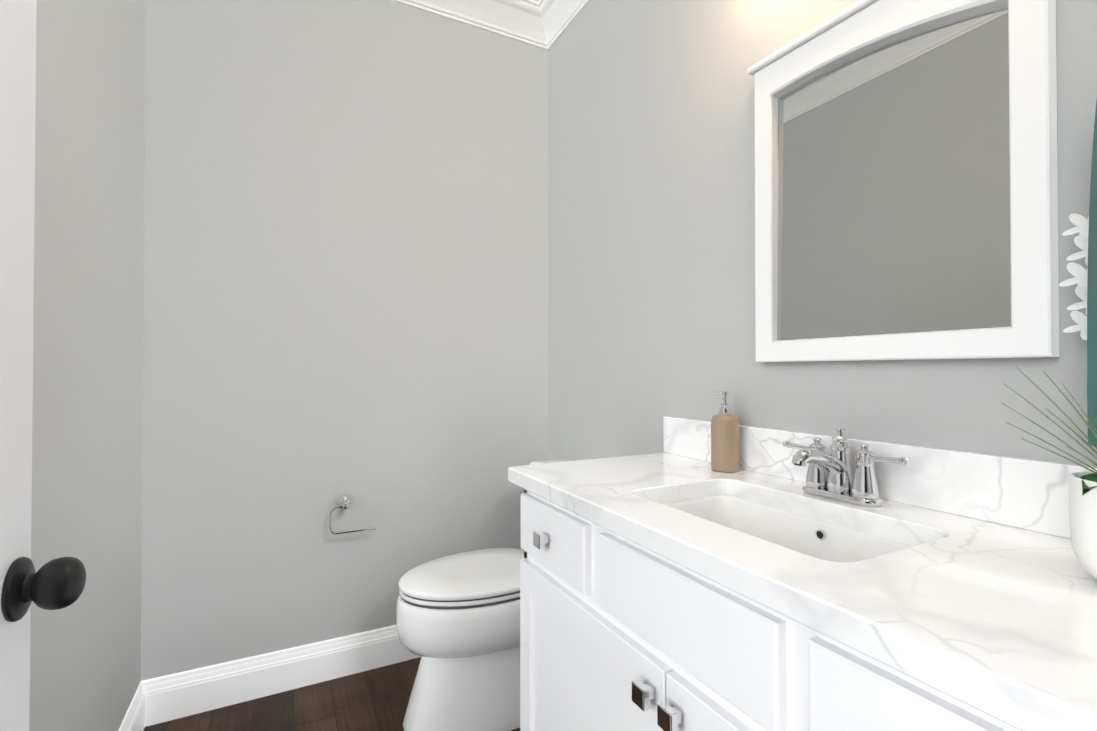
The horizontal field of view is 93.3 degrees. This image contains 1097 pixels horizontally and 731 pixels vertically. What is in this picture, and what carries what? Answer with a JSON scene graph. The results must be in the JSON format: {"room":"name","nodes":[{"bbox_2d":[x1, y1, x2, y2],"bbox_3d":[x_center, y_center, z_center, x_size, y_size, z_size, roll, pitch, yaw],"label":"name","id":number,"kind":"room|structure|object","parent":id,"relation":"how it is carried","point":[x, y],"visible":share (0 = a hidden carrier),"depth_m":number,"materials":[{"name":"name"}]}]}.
{"room":"bathroom","nodes":[
{"label":"bathroom","id":0,"kind":"room"},
{"bbox_2d":[29,0,145,730],"bbox_3d":[-0.879,-0.225,0.704,0.100,2.820,2.267,0,-1,-27],"label":"wall","id":1,"kind":"structure","parent":0,"point":[87,446],"depth_m":1.24,"materials":[{"name":"paint"}]},
{"bbox_2d":[118,679,149,730],"bbox_3d":[-1.032,1.116,1.113,0.015,0.147,1.320,0,-1,-27],"label":"baseboard","id":2,"kind":"structure","parent":1,"relation":"attached to","point":[137,717],"depth_m":1.66,"materials":[{"name":"white paint"}]},
{"bbox_2d":[144,657,519,730],"bbox_3d":[0.160,1.213,0.450,2.725,0.060,3.847,0,-1,-27],"label":"floor","id":3,"kind":"structure","parent":0,"point":[376,699],"depth_m":1.80,"materials":[{"name":"brown wood"}]},
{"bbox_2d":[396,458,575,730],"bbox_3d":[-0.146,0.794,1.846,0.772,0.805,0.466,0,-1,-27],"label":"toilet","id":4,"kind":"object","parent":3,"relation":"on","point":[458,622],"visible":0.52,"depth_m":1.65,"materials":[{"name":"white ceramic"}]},
{"bbox_2d":[508,417,1096,730],"bbox_3d":[0.417,0.673,0.984,0.579,1.030,1.250,0,-1,-27],"label":"bathroom vanity","id":5,"kind":"object","parent":3,"relation":"on","point":[679,584],"visible":1,"depth_m":0.82,"materials":[{"name":"white paint"}]},
{"bbox_2d":[710,391,738,471],"bbox_3d":[0.466,0.171,1.369,0.071,0.210,0.071,0,-1,-27],"label":"soap dispenser","id":6,"kind":"object","parent":5,"relation":"on","point":[724,439],"visible":1,"depth_m":1.34,"materials":[{"name":"beige"}]},
{"bbox_2d":[783,426,911,506],"bbox_3d":[0.555,0.199,1.049,0.169,0.147,0.270,0,-1,-27],"label":"faucet","id":7,"kind":"object","parent":5,"relation":"on","point":[838,481],"visible":1,"depth_m":1.04,"materials":[{"name":"silver metal"}]},
{"bbox_2d":[1001,213,1096,579],"bbox_3d":[0.746,0.019,0.664,0.266,0.499,0.202,0,-1,-27],"label":"plant","id":8,"kind":"object","parent":5,"relation":"on","point":[1083,508],"visible":0.73,"depth_m":0.66,"materials":[{"name":"green plant"}]},
{"bbox_2d":[141,0,547,680],"bbox_3d":[-0.701,-0.211,2.128,1.725,2.820,0.100,0,-1,-27],"label":"wall","id":9,"kind":"structure","parent":0,"point":[345,246],"depth_m":1.99,"materials":[{"name":"paint"}]},
{"bbox_2d":[150,625,421,725],"bbox_3d":[-0.674,1.125,2.064,1.525,0.147,0.015,0,-1,-27],"label":"baseboard","id":10,"kind":"structure","parent":9,"relation":"attached to","point":[157,700],"depth_m":1.88,"materials":[{"name":"white paint"}]},
{"bbox_2d":[329,495,375,534],"bbox_3d":[-0.756,0.571,1.994,0.167,0.132,0.070,0,-1,-27],"label":"toilet paper holder","id":11,"kind":"object","parent":9,"relation":"attached to","point":[344,502],"visible":1,"depth_m":1.96,"materials":[{"name":"silver metal"}]},
{"bbox_2d":[392,0,535,43],"bbox_3d":[-0.650,-1.556,2.051,1.290,0.130,0.106,0,-1,-27],"label":"crown molding","id":12,"kind":"structure","parent":9,"relation":"attached to","point":[513,19],"depth_m":2.27,"materials":[{"name":"white paint"}]},
{"bbox_2d":[548,0,1096,466],"bbox_3d":[0.565,-0.217,1.450,0.100,2.820,2.267,0,-1,-27],"label":"wall","id":13,"kind":"structure","parent":0,"point":[650,214],"depth_m":1.57,"materials":[{"name":"paint"}]},
{"bbox_2d":[528,0,589,50],"bbox_3d":[0.446,-1.562,1.470,0.106,0.130,2.147,0,-1,-27],"label":"crown molding","id":14,"kind":"structure","parent":13,"relation":"attached to","point":[543,24],"depth_m":2.31,"materials":[{"name":"white paint"}]},
{"bbox_2d":[747,0,1058,361],"bbox_3d":[0.672,-0.393,1.085,0.044,0.764,0.596,0,-1,-27],"label":"mirror","id":15,"kind":"object","parent":13,"relation":"attached to","point":[906,186],"visible":1,"depth_m":1.02,"materials":[{"name":"white paint"}]},
{"bbox_2d":[1087,100,1096,445],"bbox_3d":[0.858,-0.185,0.622,0.136,0.589,0.275,0,-1,-27],"label":"towel","id":16,"kind":"object","parent":13,"relation":"attached to","point":[1092,334],"visible":0.96,"depth_m":0.71,"materials":[{"name":"green fabric"}]},
{"bbox_3d":[0.336,-0.231,0.124,1.525,2.820,0.120,0,-1,-27],"label":"wall","id":17,"kind":"structure","parent":0,"visible":0},
{"bbox_2d":[0,0,85,730],"bbox_3d":[-0.395,0.157,0.217,0.141,2.023,0.720,0,-1,-27],"label":"door","id":18,"kind":"structure","parent":17,"relation":"in","point":[56,583],"depth_m":0.51,"materials":[{"name":"white paint"}]}
]}

